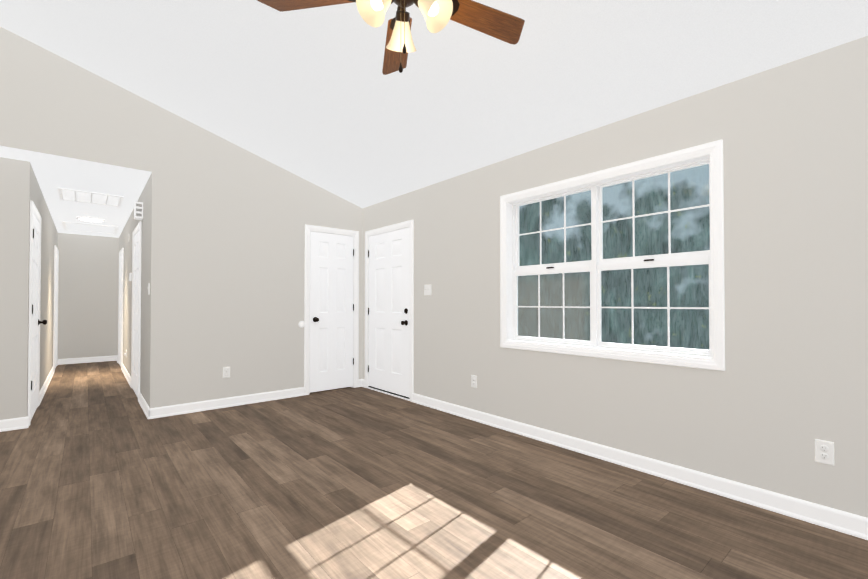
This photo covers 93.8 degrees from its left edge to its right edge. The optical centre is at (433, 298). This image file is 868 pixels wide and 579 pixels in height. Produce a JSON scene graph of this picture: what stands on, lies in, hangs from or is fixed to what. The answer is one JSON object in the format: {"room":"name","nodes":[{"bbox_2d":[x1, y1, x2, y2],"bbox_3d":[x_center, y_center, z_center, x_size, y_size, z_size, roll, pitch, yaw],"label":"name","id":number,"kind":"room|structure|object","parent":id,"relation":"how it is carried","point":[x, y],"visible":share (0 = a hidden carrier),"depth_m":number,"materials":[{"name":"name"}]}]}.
{"room":"living room","nodes":[
{"label":"living room","id":0,"kind":"room"},
{"bbox_2d":[0,157,29,419],"bbox_3d":[-3.996,-0.038,3.493,0.720,2.440,0.001,1,-1,-41],"label":"wall","id":1,"kind":"structure","parent":0,"point":[14,217],"depth_m":3.67,"materials":[{"name":"grey paint"}]},
{"bbox_2d":[0,416,28,431],"bbox_3d":[-3.985,1.132,3.476,0.732,0.100,0.019,1,-1,-41],"label":"baseboard","id":2,"kind":"structure","parent":1,"relation":"attached to","point":[23,422],"depth_m":3.65,"materials":[{"name":"white wood"}]},
{"bbox_2d":[27,163,57,416],"bbox_3d":[-5.339,-0.012,5.614,0.001,2.440,4.970,1,-1,-41],"label":"wall","id":3,"kind":"structure","parent":0,"point":[49,236],"depth_m":5.28,"materials":[{"name":"grey paint"}]},
{"bbox_2d":[28,201,43,425],"bbox_3d":[-4.069,0.143,4.152,0.030,2.094,0.960,1,-1,-41],"label":"door frame","id":4,"kind":"structure","parent":3,"relation":"attached to","point":[34,313],"depth_m":4.09,"materials":[{"name":"white wood"}]},
{"bbox_2d":[39,366,54,404],"bbox_3d":[-5.325,1.158,5.598,0.019,0.100,2.890,1,-1,-41],"label":"baseboard","id":5,"kind":"structure","parent":3,"relation":"attached to","point":[41,394],"depth_m":5.30,"materials":[{"name":"white wood"}]},
{"bbox_2d":[53,245,58,370],"bbox_3d":[-6.559,0.178,7.049,0.018,2.094,0.900,1,-1,-41],"label":"door frame","id":6,"kind":"structure","parent":3,"relation":"attached to","point":[56,253],"depth_m":7.00,"materials":[{"name":"white wood"}]},
{"bbox_2d":[57,233,118,358],"bbox_3d":[-6.619,0.014,7.790,0.890,2.440,0.001,1,-1,-41],"label":"wall","id":7,"kind":"structure","parent":0,"point":[88,265],"depth_m":7.78,"materials":[{"name":"grey paint"}]},
{"bbox_2d":[57,356,115,365],"bbox_3d":[-6.613,1.184,7.769,0.890,0.100,0.019,1,-1,-41],"label":"baseboard","id":8,"kind":"structure","parent":7,"relation":"attached to","point":[103,358],"depth_m":7.75,"materials":[{"name":"white wood"}]},
{"bbox_2d":[118,173,151,407],"bbox_3d":[-4.540,-0.007,6.049,0.001,2.440,5.350,1,-1,-41],"label":"wall","id":9,"kind":"structure","parent":0,"point":[130,226],"depth_m":4.61,"materials":[{"name":"grey paint"}]},
{"bbox_2d":[118,248,123,367],"bbox_3d":[-5.676,0.182,7.358,0.018,2.094,0.960,1,-1,-41],"label":"door frame","id":10,"kind":"structure","parent":9,"relation":"attached to","point":[121,255],"depth_m":7.31,"materials":[{"name":"white wood"}]},
{"bbox_2d":[121,363,130,386],"bbox_3d":[-4.713,1.165,6.222,0.019,0.100,2.000,1,-1,-41],"label":"baseboard","id":11,"kind":"structure","parent":9,"relation":"attached to","point":[126,374],"depth_m":6.15,"materials":[{"name":"white wood"}]},
{"bbox_2d":[131,221,141,398],"bbox_3d":[-3.750,0.155,5.111,0.018,2.094,0.960,1,-1,-41],"label":"door frame","id":12,"kind":"structure","parent":9,"relation":"attached to","point":[136,240],"depth_m":5.07,"materials":[{"name":"white wood"}]},
{"bbox_2d":[134,202,142,219],"bbox_3d":[-3.387,-0.999,4.658,0.074,0.180,0.120,1,-1,-41],"label":"door chime","id":13,"kind":"object","parent":9,"relation":"attached to","point":[138,210],"visible":1,"depth_m":4.62,"materials":[{"name":"white plastic"}]},
{"bbox_2d":[138,392,148,410],"bbox_3d":[-3.125,1.143,4.370,0.019,0.100,0.960,1,-1,-41],"label":"baseboard","id":14,"kind":"structure","parent":9,"relation":"attached to","point":[141,400],"depth_m":4.43,"materials":[{"name":"white wood"}]},
{"bbox_2d":[0,27,361,407],"bbox_3d":[-2.549,-0.604,4.332,4.000,3.592,0.140,1,-1,-41],"label":"wall","id":15,"kind":"structure","parent":0,"point":[230,220],"depth_m":4.29,"materials":[{"name":"grey paint"}]},
{"bbox_2d":[144,387,304,418],"bbox_3d":[-2.203,1.144,4.503,1.594,0.100,0.019,1,-1,-41],"label":"baseboard","id":16,"kind":"structure","parent":15,"relation":"attached to","point":[151,413],"depth_m":4.40,"materials":[{"name":"white wood"}]},
{"bbox_2d":[223,367,229,377],"bbox_3d":[-2.273,0.814,4.451,0.072,0.118,0.010,1,-1,-41],"label":"outlet","id":17,"kind":"object","parent":15,"relation":"attached to","point":[226,372],"visible":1,"depth_m":4.45,"materials":[{"name":"white plastic"}]},
{"bbox_2d":[299,321,304,326],"bbox_3d":[-1.628,0.323,5.009,0.080,0.080,0.010,1,-1,-41],"label":"bumper cover","id":18,"kind":"object","parent":15,"relation":"attached to","point":[301,323],"visible":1,"depth_m":5.00,"materials":[{"name":"white"}]},
{"bbox_2d":[304,225,358,394],"bbox_3d":[-1.353,0.148,5.323,0.754,2.112,0.138,1,-1,-41],"label":"door frame","id":19,"kind":"structure","parent":15,"relation":"attached to","point":[309,228],"depth_m":5.23,"materials":[{"name":"white wood"}]},
{"bbox_2d":[310,231,353,392],"bbox_3d":[-1.304,0.174,5.274,0.620,2.020,0.106,1,-1,-41],"label":"closet door","id":20,"kind":"structure","parent":15,"relation":"in","point":[331,313],"depth_m":5.27,"materials":[{"name":"white wood"}]},
{"bbox_2d":[0,361,867,578],"bbox_3d":[-1.993,1.185,3.739,4.500,0.001,12.550,1,-1,-41],"label":"floor","id":21,"kind":"structure","parent":0,"point":[102,476],"depth_m":2.30,"materials":[{"name":"brown wood"}]},
{"bbox_2d":[0,0,867,237],"bbox_3d":[-2.031,-1.831,3.743,4.000,1.152,12.150,1,-1,-41],"label":"ceiling","id":22,"kind":"structure","parent":0,"point":[317,96],"depth_m":2.99,"materials":[{"name":"white paint"}]},
{"bbox_2d":[76,216,104,221],"bbox_3d":[-5.281,-1.209,6.252,0.340,0.030,0.340,1,-1,-41],"label":"recessed light","id":23,"kind":"object","parent":22,"relation":"in","point":[89,219],"visible":1,"depth_m":6.19,"materials":[{"name":"white"}]},
{"bbox_2d":[62,221,118,233],"bbox_3d":[-5.940,-1.208,7.036,0.720,0.012,0.950,1,-1,-41],"label":"attic hatch","id":24,"kind":"object","parent":22,"relation":"attached to","point":[86,227],"visible":1,"depth_m":6.96,"materials":[{"name":"white"}]},
{"bbox_2d":[58,187,123,206],"bbox_3d":[-4.221,-1.231,5.007,0.590,0.018,0.670,1,-1,-41],"label":"ceiling vent","id":25,"kind":"object","parent":22,"relation":"in","point":[66,194],"visible":1,"depth_m":4.96,"materials":[{"name":"white"}]},
{"bbox_2d":[257,0,524,74],"bbox_3d":[-0.086,-1.382,1.754,1.246,0.889,1.245,1,-1,-41],"label":"ceiling fan","id":26,"kind":"object","parent":22,"relation":"hanging from","point":[438,15],"visible":1,"depth_m":1.86,"materials":[{"name":"brown wood"}]},
{"bbox_2d":[362,36,867,517],"bbox_3d":[1.281,-0.044,3.037,0.140,2.440,6.800,1,-1,-41],"label":"wall","id":27,"kind":"structure","parent":0,"point":[776,398],"depth_m":2.36,"materials":[{"name":"grey paint"}]},
{"bbox_2d":[368,227,409,397],"bbox_3d":[-0.592,0.171,5.093,0.116,2.000,0.920,1,-1,-41],"label":"entry door","id":28,"kind":"structure","parent":27,"relation":"in","point":[389,312],"depth_m":5.06,"materials":[{"name":"white wood"}]},
{"bbox_2d":[365,220,413,401],"bbox_3d":[-0.532,0.151,5.138,0.158,2.102,1.054,1,-1,-41],"label":"door frame","id":29,"kind":"structure","parent":27,"relation":"attached to","point":[398,226],"depth_m":4.95,"materials":[{"name":"white wood"}]},
{"bbox_2d":[424,285,430,294],"bbox_3d":[-0.073,-0.089,4.496,0.018,0.118,0.118,1,-1,-41],"label":"light switch","id":30,"kind":"object","parent":27,"relation":"attached to","point":[427,289],"visible":1,"depth_m":4.50,"materials":[{"name":"white plastic"}]},
{"bbox_2d":[471,375,476,387],"bbox_3d":[0.388,0.811,3.953,0.010,0.118,0.072,1,-1,-41],"label":"electrical outlet","id":31,"kind":"object","parent":27,"relation":"attached to","point":[474,381],"visible":1,"depth_m":3.95,"materials":[{"name":"white plastic"}]},
{"bbox_2d":[500,140,724,370],"bbox_3d":[1.216,-0.247,3.102,0.156,1.373,1.705,1,-1,-41],"label":"window","id":32,"kind":"structure","parent":27,"relation":"in","point":[596,265],"depth_m":2.96,"materials":[{"name":"white plastic"}]},
{"bbox_2d":[412,393,867,539],"bbox_3d":[1.593,1.120,2.538,0.019,0.100,5.657,1,-1,-41],"label":"baseboard","id":33,"kind":"structure","parent":27,"relation":"attached to","point":[833,519],"depth_m":2.55,"materials":[{"name":"white wood"}]},
{"bbox_2d":[815,439,833,465],"bbox_3d":[1.996,0.789,2.077,0.010,0.118,0.072,1,-1,-41],"label":"electrical outlet","id":34,"kind":"object","parent":27,"relation":"attached to","point":[824,452],"visible":1,"depth_m":2.07,"materials":[{"name":"white plastic"}]},
{"label":"outside","id":35,"kind":"structure","parent":0,"visible":0},
{"bbox_2d":[518,164,709,349],"bbox_3d":[5.035,-2.794,5.498,0.001,10.000,24.000,1,-1,-41],"label":"window glass","id":36,"kind":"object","parent":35,"point":[582,235],"depth_m":7.30,"materials":[{"name":"clear glass"}]}
]}

